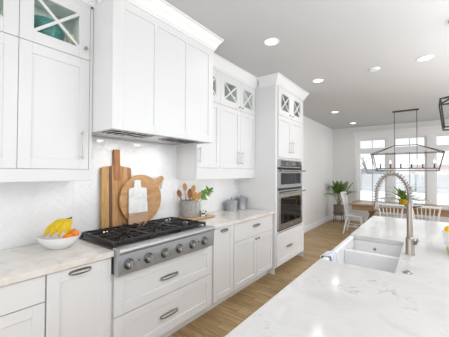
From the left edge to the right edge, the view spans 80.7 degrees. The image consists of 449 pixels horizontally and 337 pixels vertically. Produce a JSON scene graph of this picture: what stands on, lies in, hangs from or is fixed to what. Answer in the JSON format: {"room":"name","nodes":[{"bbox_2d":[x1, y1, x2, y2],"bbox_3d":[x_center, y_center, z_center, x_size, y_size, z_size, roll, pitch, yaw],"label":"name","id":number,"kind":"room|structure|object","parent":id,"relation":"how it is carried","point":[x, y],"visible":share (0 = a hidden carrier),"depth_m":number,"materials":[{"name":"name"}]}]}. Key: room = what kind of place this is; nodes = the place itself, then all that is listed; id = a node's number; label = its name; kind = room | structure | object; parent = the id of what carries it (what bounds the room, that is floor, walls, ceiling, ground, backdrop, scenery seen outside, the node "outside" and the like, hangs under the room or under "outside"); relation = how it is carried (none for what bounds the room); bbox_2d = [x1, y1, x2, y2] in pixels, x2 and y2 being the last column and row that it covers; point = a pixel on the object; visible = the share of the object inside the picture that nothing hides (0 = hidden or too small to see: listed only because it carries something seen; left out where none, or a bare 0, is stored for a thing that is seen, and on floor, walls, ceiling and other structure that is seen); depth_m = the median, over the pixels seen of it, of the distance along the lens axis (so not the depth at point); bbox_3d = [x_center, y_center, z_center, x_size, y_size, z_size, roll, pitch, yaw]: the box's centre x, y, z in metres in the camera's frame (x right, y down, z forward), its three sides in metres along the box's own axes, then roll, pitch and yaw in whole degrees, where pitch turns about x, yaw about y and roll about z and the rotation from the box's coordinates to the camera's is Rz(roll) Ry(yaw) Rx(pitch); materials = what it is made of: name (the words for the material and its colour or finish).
{"room":"kitchen","nodes":[
{"label":"kitchen","id":0,"kind":"room"},
{"bbox_2d":[0,116,332,249],"bbox_3d":[0.261,0.094,4.393,0.159,2.880,10.520,0,-1,37],"label":"wall","id":1,"kind":"structure","parent":0,"point":[27,209],"depth_m":2.68,"materials":[{"name":"white tile"}]},
{"bbox_2d":[0,0,95,181],"bbox_3d":[-1.409,-0.653,1.746,0.401,1.479,0.962,0,-1,37],"label":"upper cabinet","id":2,"kind":"object","parent":1,"relation":"attached to","point":[46,82],"visible":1,"depth_m":1.81,"materials":[{"name":"white paint"}]},
{"bbox_2d":[34,15,64,40],"bbox_3d":[-1.321,-0.951,1.942,0.264,0.205,0.264,0,-1,37],"label":"bowl","id":3,"kind":"object","parent":2,"relation":"in","point":[55,31],"visible":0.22,"depth_m":1.86,"materials":[{"name":"glass"}]},
{"bbox_2d":[66,34,75,44],"bbox_3d":[-1.154,-0.921,1.984,0.062,0.150,0.062,0,-1,37],"label":"goblet","id":4,"kind":"object","parent":2,"relation":"in","point":[68,39],"visible":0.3,"depth_m":1.96,"materials":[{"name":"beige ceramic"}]},
{"bbox_2d":[92,0,223,145],"bbox_3d":[-0.666,-0.827,2.496,0.681,1.102,1.288,0,-1,37],"label":"range hood","id":5,"kind":"object","parent":1,"relation":"attached to","point":[153,62],"visible":0.98,"depth_m":2.18,"materials":[{"name":"white paint"}]},
{"bbox_2d":[177,52,258,179],"bbox_3d":[-0.033,-0.611,3.562,0.401,1.493,1.345,0,-1,37],"label":"upper cabinet","id":6,"kind":"object","parent":1,"relation":"attached to","point":[231,154],"visible":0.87,"depth_m":3.46,"materials":[{"name":"white paint"}]},
{"bbox_2d":[304,214,332,232],"bbox_3d":[2.183,1.511,6.786,0.018,0.140,4.340,0,-1,37],"label":"baseboard","id":7,"kind":"structure","parent":1,"relation":"attached to","point":[326,219],"depth_m":7.26,"materials":[{"name":"white"}]},
{"bbox_2d":[168,219,363,336],"bbox_3d":[2.766,1.577,2.560,6.350,0.120,10.670,0,-1,37],"label":"floor","id":8,"kind":"structure","parent":0,"point":[220,320],"depth_m":3.37,"materials":[{"name":"brown wood"}]},
{"bbox_2d":[0,275,44,336],"bbox_3d":[-1.546,1.041,1.343,0.650,0.873,0.904,0,-1,37],"label":"base cabinet","id":9,"kind":"object","parent":8,"relation":"on","point":[22,304],"visible":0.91,"depth_m":1.45,"materials":[{"name":"white paint"}]},
{"bbox_2d":[0,239,113,286],"bbox_3d":[-1.418,0.585,1.510,0.641,0.040,1.313,0,-1,37],"label":"countertop","id":10,"kind":"structure","parent":9,"relation":"on","point":[17,264],"depth_m":1.67,"materials":[{"name":"stone"}]},
{"bbox_2d":[35,231,81,249],"bbox_3d":[-1.202,0.528,1.927,0.288,0.090,0.288,0,-1,37],"label":"fruit bowl","id":11,"kind":"object","parent":10,"relation":"on","point":[54,242],"visible":0.91,"depth_m":1.85,"materials":[{"name":"white ceramic"}]},
{"bbox_2d":[44,218,66,235],"bbox_3d":[-1.215,0.426,1.925,0.048,0.114,0.165,0,-1,39],"label":"banana","id":12,"kind":"object","parent":11,"relation":"in","point":[48,229],"visible":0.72,"depth_m":1.87,"materials":[{"name":"yellow food"}]},
{"bbox_2d":[50,218,68,236],"bbox_3d":[-1.188,0.428,1.929,0.046,0.115,0.147,0,-1,29],"label":"banana","id":13,"kind":"object","parent":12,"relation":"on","point":[54,229],"visible":0.77,"depth_m":1.88,"materials":[{"name":"yellow food"}]},
{"bbox_2d":[58,218,69,236],"bbox_3d":[-1.162,0.428,1.936,0.047,0.118,0.130,0,-1,10],"label":"banana","id":14,"kind":"object","parent":11,"relation":"in","point":[61,228],"visible":0.8,"depth_m":1.89,"materials":[{"name":"yellow food"}]},
{"bbox_2d":[62,233,72,237],"bbox_3d":[-1.125,0.503,1.900,0.076,0.075,0.076,0,-1,37],"label":"orange","id":15,"kind":"object","parent":11,"relation":"in","point":[68,235],"visible":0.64,"depth_m":1.88,"materials":[{"name":"orange food"}]},
{"bbox_2d":[64,217,72,233],"bbox_3d":[-1.143,0.423,1.949,0.047,0.118,0.106,0,-1,-8],"label":"banana","id":16,"kind":"object","parent":15,"relation":"on","point":[69,222],"visible":0.89,"depth_m":1.91,"materials":[{"name":"yellow food"}]},
{"bbox_2d":[69,229,78,235],"bbox_3d":[-1.125,0.487,1.972,0.076,0.075,0.076,0,-1,37],"label":"orange","id":17,"kind":"object","parent":11,"relation":"in","point":[74,232],"visible":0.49,"depth_m":1.95,"materials":[{"name":"orange food"}]},
{"bbox_2d":[79,217,214,276],"bbox_3d":[-0.672,0.642,2.417,0.732,0.228,1.028,0,-1,37],"label":"gas rangetop","id":18,"kind":"object","parent":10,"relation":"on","point":[135,247],"visible":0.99,"depth_m":2.17,"materials":[{"name":"silver metal"}]},
{"bbox_2d":[100,149,130,230],"bbox_3d":[-1.026,0.193,2.513,0.051,0.748,0.304,0,-1,38],"label":"cutting board","id":19,"kind":"object","parent":18,"relation":"on","point":[113,178],"visible":0.86,"depth_m":2.47,"materials":[{"name":"brown wood"}]},
{"bbox_2d":[128,180,147,225],"bbox_3d":[-0.861,0.343,2.628,0.038,0.455,0.223,0,-1,37],"label":"cutting board","id":20,"kind":"object","parent":18,"relation":"on","point":[137,195],"visible":0.82,"depth_m":2.62,"materials":[{"name":"white stone"}]},
{"bbox_2d":[119,175,163,220],"bbox_3d":[-0.831,0.310,2.709,0.041,0.490,0.533,0,-1,37],"label":"cutting board","id":21,"kind":"object","parent":18,"relation":"on","point":[153,191],"visible":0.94,"depth_m":2.75,"materials":[{"name":"brown wood"}]},
{"bbox_2d":[44,258,110,336],"bbox_3d":[-1.150,1.051,1.866,0.650,0.873,0.400,0,-1,37],"label":"base cabinet","id":22,"kind":"object","parent":8,"relation":"on","point":[77,301],"visible":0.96,"depth_m":1.69,"materials":[{"name":"white paint"}]},
{"bbox_2d":[110,246,211,336],"bbox_3d":[-0.696,1.130,2.464,0.650,0.738,1.092,0,-1,37],"label":"base cabinet","id":23,"kind":"object","parent":8,"relation":"on","point":[157,300],"visible":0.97,"depth_m":2.21,"materials":[{"name":"white paint"}]},
{"bbox_2d":[206,225,233,311],"bbox_3d":[-0.248,1.074,3.056,0.650,0.873,0.382,0,-1,37],"label":"base cabinet","id":24,"kind":"object","parent":8,"relation":"on","point":[223,238],"visible":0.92,"depth_m":2.87,"materials":[{"name":"white paint"}]},
{"bbox_2d":[228,215,272,297],"bbox_3d":[0.166,1.085,3.601,0.651,0.873,0.980,0,-1,37],"label":"base cabinet","id":25,"kind":"object","parent":8,"relation":"on","point":[252,261],"visible":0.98,"depth_m":3.35,"materials":[{"name":"white paint"}]},
{"bbox_2d":[186,208,274,229],"bbox_3d":[0.035,0.623,3.428,0.641,0.040,1.430,0,-1,37],"label":"countertop","id":26,"kind":"structure","parent":25,"relation":"on","point":[223,218],"depth_m":3.31,"materials":[{"name":"stone"}]},
{"bbox_2d":[177,213,214,219],"bbox_3d":[-0.338,0.586,3.216,0.270,0.022,0.415,0,-1,37],"label":"serving board","id":27,"kind":"object","parent":26,"relation":"on","point":[198,216],"visible":0.62,"depth_m":3.12,"materials":[{"name":"brown wood"}]},
{"bbox_2d":[181,199,196,217],"bbox_3d":[-0.422,0.476,3.156,0.186,0.196,0.186,0,-1,37],"label":"utensil crock","id":28,"kind":"object","parent":27,"relation":"on","point":[188,208],"visible":0.93,"depth_m":3.08,"materials":[{"name":"grey stone"}]},
{"bbox_2d":[177,190,181,202],"bbox_3d":[-0.505,0.406,3.124,0.121,0.311,0.017,1,-1,-21],"label":"wooden spoon","id":29,"kind":"object","parent":28,"relation":"in","point":[179,193],"visible":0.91,"depth_m":3.12,"materials":[{"name":"brown wood"}]},
{"bbox_2d":[182,183,186,200],"bbox_3d":[-0.476,0.369,3.183,0.060,0.383,0.017,0,-1,-2],"label":"wooden spoon","id":30,"kind":"object","parent":28,"relation":"in","point":[184,186],"visible":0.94,"depth_m":3.18,"materials":[{"name":"brown wood"}]},
{"bbox_2d":[192,192,197,200],"bbox_3d":[-0.358,0.418,3.143,0.072,0.284,0.029,0,-1,8],"label":"wooden spoon","id":31,"kind":"object","parent":28,"relation":"in","point":[194,195],"visible":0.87,"depth_m":3.14,"materials":[{"name":"brown wood"}]},
{"bbox_2d":[200,210,206,216],"bbox_3d":[-0.259,0.542,3.197,0.068,0.066,0.060,1,-1,-24],"label":"patterned box","id":32,"kind":"object","parent":27,"relation":"on","point":[202,212],"visible":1,"depth_m":3.18,"materials":[{"name":"white ceramic"}]},
{"bbox_3d":[-0.317,0.493,3.311,0.068,0.168,0.068,0,-1,37],"label":"bud vase","id":33,"kind":"object","parent":27,"relation":"on","visible":0},
{"bbox_2d":[199,185,213,213],"bbox_3d":[-0.239,0.391,3.374,0.213,0.351,0.148,1,-1,-24],"label":"sprig","id":34,"kind":"object","parent":33,"relation":"in","point":[203,192],"visible":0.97,"depth_m":3.36,"materials":[{"name":"green plant"}]},
{"bbox_2d":[225,197,237,210],"bbox_3d":[0.102,0.515,3.847,0.188,0.188,0.188,0,-1,37],"label":"canister","id":35,"kind":"object","parent":26,"relation":"on","point":[231,204],"visible":1,"depth_m":3.78,"materials":[{"name":"metal"}]},
{"bbox_2d":[235,195,246,208],"bbox_3d":[0.254,0.508,4.039,0.192,0.210,0.192,0,-1,37],"label":"canister","id":36,"kind":"object","parent":26,"relation":"on","point":[242,201],"visible":0.94,"depth_m":3.96,"materials":[{"name":"metal"}]},
{"bbox_2d":[238,72,308,274],"bbox_3d":[0.833,0.097,4.417,0.742,2.880,1.248,0,-1,37],"label":"oven tower","id":37,"kind":"object","parent":8,"relation":"on","point":[278,100],"visible":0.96,"depth_m":3.97,"materials":[{"name":"white paint"}]},
{"bbox_2d":[277,159,305,231],"bbox_3d":[0.866,0.401,4.368,0.650,1.063,0.922,0,-1,37],"label":"double wall oven","id":38,"kind":"object","parent":37,"relation":"in","point":[289,172],"visible":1,"depth_m":4.12,"materials":[{"name":"silver metal"}]},
{"bbox_2d":[333,211,343,223],"bbox_3d":[3.380,1.433,7.826,0.320,0.340,0.320,0,-1,37],"label":"plant stand","id":39,"kind":"object","parent":8,"relation":"on","point":[341,221],"visible":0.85,"depth_m":7.81,"materials":[{"name":"brown metal"}]},
{"bbox_2d":[333,204,343,215],"bbox_3d":[3.381,1.226,7.829,0.304,0.300,0.304,0,-1,37],"label":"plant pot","id":40,"kind":"object","parent":39,"relation":"on","point":[338,208],"depth_m":7.72,"materials":[{"name":"brown"}]},
{"bbox_2d":[327,180,356,215],"bbox_3d":[3.434,0.862,7.737,0.810,1.026,0.792,0,-1,37],"label":"potted palm","id":41,"kind":"object","parent":39,"relation":"on","point":[337,188],"visible":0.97,"depth_m":7.74,"materials":[{"name":"green plant"}]},
{"bbox_2d":[340,192,364,232],"bbox_3d":[3.160,1.083,6.493,0.520,1.003,0.490,0,-1,37],"label":"dining chair","id":42,"kind":"object","parent":8,"relation":"on","point":[346,208],"visible":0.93,"depth_m":6.46,"materials":[{"name":"white paint"}]},
{"bbox_2d":[375,197,397,217],"bbox_3d":[4.060,1.169,6.631,0.490,0.843,0.502,0,-1,37],"label":"dining chair","id":43,"kind":"object","parent":8,"relation":"on","point":[381,198],"visible":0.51,"depth_m":6.62,"materials":[{"name":"white paint"}]},
{"bbox_2d":[379,203,404,217],"bbox_3d":[3.562,1.151,5.643,0.490,0.843,0.502,0,-1,37],"label":"dining chair","id":44,"kind":"object","parent":8,"relation":"on","point":[382,204],"visible":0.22,"depth_m":5.47,"materials":[{"name":"white paint"}]},
{"bbox_2d":[349,200,448,218],"bbox_3d":[4.153,1.190,5.789,2.435,0.770,1.020,0,-1,37],"label":"dining table","id":45,"kind":"object","parent":8,"relation":"on","point":[366,205],"visible":0.38,"depth_m":5.77,"materials":[{"name":"brown wood"}]},
{"bbox_2d":[398,199,407,203],"bbox_3d":[4.130,0.756,6.091,0.236,0.106,0.236,0,-1,37],"label":"pot","id":46,"kind":"object","parent":45,"relation":"on","point":[401,201],"depth_m":6.02,"materials":[{"name":"yellow ceramic"}]},
{"bbox_2d":[379,186,428,203],"bbox_3d":[4.111,0.599,6.113,1.019,0.420,0.852,0,-1,37],"label":"potted fern","id":47,"kind":"object","parent":45,"relation":"on","point":[400,193],"visible":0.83,"depth_m":6.03,"materials":[{"name":"green plant"}]},
{"bbox_2d":[411,199,431,220],"bbox_3d":[4.586,1.165,6.232,0.490,0.843,0.502,0,-1,37],"label":"dining chair","id":48,"kind":"object","parent":8,"relation":"on","point":[415,200],"visible":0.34,"depth_m":6.26,"materials":[{"name":"white paint"}]},
{"bbox_2d":[413,205,441,221],"bbox_3d":[4.028,1.148,5.290,0.490,0.843,0.502,0,-1,37],"label":"dining chair","id":49,"kind":"object","parent":8,"relation":"on","point":[421,207],"visible":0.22,"depth_m":5.09,"materials":[{"name":"white paint"}]},
{"bbox_3d":[1.214,1.059,1.667,0.940,0.874,3.595,0,-1,37],"label":"kitchen island","id":50,"kind":"object","parent":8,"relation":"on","visible":0},
{"bbox_2d":[225,216,448,336],"bbox_3d":[1.345,0.600,1.576,1.315,0.040,3.655,0,-1,37],"label":"island countertop","id":51,"kind":"structure","parent":50,"relation":"on","point":[330,298],"depth_m":1.16,"materials":[{"name":"white stone"}]},
{"bbox_2d":[322,236,402,272],"bbox_3d":[1.040,0.740,1.911,0.446,0.293,0.925,0,-1,37],"label":"farmhouse sink","id":52,"kind":"object","parent":51,"relation":"in","point":[367,254],"visible":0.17,"depth_m":2.04,"materials":[{"name":"white ceramic"}]},
{"bbox_2d":[320,251,335,261],"bbox_3d":[0.711,0.778,1.815,0.082,0.394,0.132,0,-1,37],"label":"dish towel","id":53,"kind":"object","parent":52,"relation":"hanging from","point":[331,254],"visible":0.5,"depth_m":1.81,"materials":[{"name":"white fabric"}]},
{"bbox_2d":[372,171,420,255],"bbox_3d":[1.190,0.300,1.839,0.288,0.566,0.077,0,-1,37],"label":"kitchen faucet","id":54,"kind":"object","parent":51,"relation":"on","point":[410,242],"visible":1,"depth_m":1.80,"materials":[{"name":"silver metal"}]},
{"bbox_2d":[402,270,412,274],"bbox_3d":[1.009,0.571,1.457,0.048,0.010,0.048,0,-1,37],"label":"switch","id":55,"kind":"object","parent":51,"relation":"on","point":[405,271],"visible":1,"depth_m":1.45,"materials":[{"name":"silver metal"}]},
{"bbox_2d":[442,229,448,251],"bbox_3d":[1.640,0.509,1.784,0.268,0.150,0.268,0,-1,37],"label":"lemon bowl","id":56,"kind":"object","parent":51,"relation":"on","point":[445,234],"visible":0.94,"depth_m":1.81,"materials":[{"name":"white ceramic"}]},
{"bbox_2d":[165,0,448,128],"bbox_3d":[2.781,-1.437,2.608,6.350,0.150,10.670,0,-1,37],"label":"ceiling","id":57,"kind":"structure","parent":0,"point":[337,42],"depth_m":3.01,"materials":[{"name":"grey paint"}]},
{"bbox_2d":[263,37,279,45],"bbox_3d":[0.507,-1.365,2.851,0.180,0.007,0.180,0,-1,37],"label":"recessed light","id":58,"kind":"object","parent":57,"relation":"in","point":[272,41],"visible":1,"depth_m":2.85,"materials":[{"name":"white plastic"}]},
{"bbox_2d":[312,79,323,82],"bbox_3d":[1.431,-1.342,4.044,0.180,0.007,0.180,0,-1,37],"label":"recessed light","id":59,"kind":"object","parent":57,"relation":"in","point":[314,80],"visible":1,"depth_m":4.04,"materials":[{"name":"white plastic"}]},
{"bbox_2d":[369,67,379,71],"bbox_3d":[2.026,-1.335,3.571,0.132,0.028,0.132,0,-1,37],"label":"smoke detector","id":60,"kind":"object","parent":57,"relation":"attached to","point":[373,69],"visible":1,"depth_m":3.54,"materials":[{"name":"white plastic"}]},
{"bbox_2d":[371,108,444,170],"bbox_3d":[4.051,-0.623,5.915,1.344,1.362,0.344,0,-1,37],"label":"linear chandelier","id":61,"kind":"object","parent":57,"relation":"hanging from","point":[394,112],"visible":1,"depth_m":5.92,"materials":[{"name":"brown metal"}]},
{"bbox_2d":[376,146,438,169],"bbox_3d":[4.048,-0.232,5.909,1.164,0.580,0.230,0,-1,37],"label":"candle","id":62,"kind":"object","parent":61,"relation":"on","point":[434,167],"depth_m":5.95,"materials":[{"name":"beige wax"}]},
{"bbox_2d":[416,55,433,61],"bbox_3d":[2.457,-1.349,3.239,0.180,0.007,0.180,0,-1,37],"label":"recessed light","id":63,"kind":"object","parent":57,"relation":"in","point":[426,57],"visible":1,"depth_m":3.24,"materials":[{"name":"white plastic"}]},
{"bbox_2d":[438,96,448,130],"bbox_3d":[2.137,-0.867,2.413,0.282,1.000,0.282,0,-1,37],"label":"lantern pendant","id":64,"kind":"object","parent":57,"relation":"hanging from","point":[446,97],"visible":1,"depth_m":2.43,"materials":[{"name":"black metal"}]},
{"bbox_2d":[333,119,448,221],"bbox_3d":[6.009,0.159,6.730,6.200,2.880,0.150,0,-1,37],"label":"wall","id":65,"kind":"structure","parent":0,"point":[343,139],"depth_m":8.23,"materials":[{"name":"white paint"}]},
{"bbox_2d":[334,215,367,221],"bbox_3d":[5.960,1.527,6.636,6.180,0.140,0.018,0,-1,37],"label":"baseboard","id":66,"kind":"structure","parent":65,"relation":"attached to","point":[337,216],"depth_m":8.15,"materials":[{"name":"white wood"}]},
{"bbox_2d":[358,138,386,200],"bbox_3d":[4.429,0.110,7.916,0.750,2.000,0.070,0,-1,37],"label":"window","id":67,"kind":"structure","parent":65,"relation":"in","point":[385,139],"depth_m":7.96,"materials":[{"name":"glass"},{"name":"white paint"}]},
{"bbox_2d":[353,125,448,203],"bbox_3d":[5.115,0.058,7.297,2.890,2.370,0.090,0,-1,37],"label":"trim","id":68,"kind":"structure","parent":65,"relation":"attached to","point":[430,131],"depth_m":7.40,"materials":[{"name":"white wood"}]},
{"bbox_2d":[393,135,426,203],"bbox_3d":[5.159,0.104,7.363,0.760,2.000,0.070,0,-1,37],"label":"window","id":69,"kind":"structure","parent":65,"relation":"in","point":[421,136],"depth_m":7.32,"materials":[{"name":"glass"},{"name":"white painted wood"}]},
{"bbox_2d":[434,134,448,203],"bbox_3d":[5.892,0.099,6.808,0.760,2.000,0.070,0,-1,37],"label":"window","id":70,"kind":"structure","parent":65,"relation":"in","point":[437,135],"depth_m":6.99,"materials":[{"name":"glass"},{"name":"white painted wood"}]},
{"label":"outside","id":71,"kind":"structure","parent":0,"visible":0},
{"bbox_2d":[361,187,448,204],"bbox_3d":[18.475,1.603,22.510,51.000,0.910,40.000,0,-1,37],"label":"snow ground","id":72,"kind":"structure","parent":71,"point":[442,199],"depth_m":10.00,"materials":[{"name":"white snow"}]},
{"bbox_2d":[361,157,375,173],"bbox_3d":[9.172,0.295,17.219,0.881,2.286,1.655,0,-1,14],"label":"bare tree","id":73,"kind":"object","parent":72,"relation":"on","point":[362,163],"visible":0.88,"depth_m":17.45,"materials":[{"name":"grey plant"}]},
{"bbox_2d":[361,157,384,180],"bbox_3d":[10.495,0.094,23.416,6.600,3.380,5.600,0,-1,37],"label":"house","id":74,"kind":"structure","parent":72,"relation":"on","point":[369,163],"depth_m":20.01,"materials":[{"name":"grey"}]},
{"bbox_2d":[361,172,448,193],"bbox_3d":[7.618,0.675,10.778,20.010,1.090,0.140,0,-1,37],"label":"fence","id":75,"kind":"object","parent":72,"relation":"on","point":[442,179],"visible":0.16,"depth_m":10.71,"materials":[{"name":"grey plastic"}]},
{"bbox_2d":[405,151,448,181],"bbox_3d":[17.795,-0.229,19.145,7.600,3.960,5.600,0,-1,37],"label":"house","id":76,"kind":"structure","parent":72,"relation":"on","point":[444,169],"depth_m":18.18,"materials":[{"name":"beige"}]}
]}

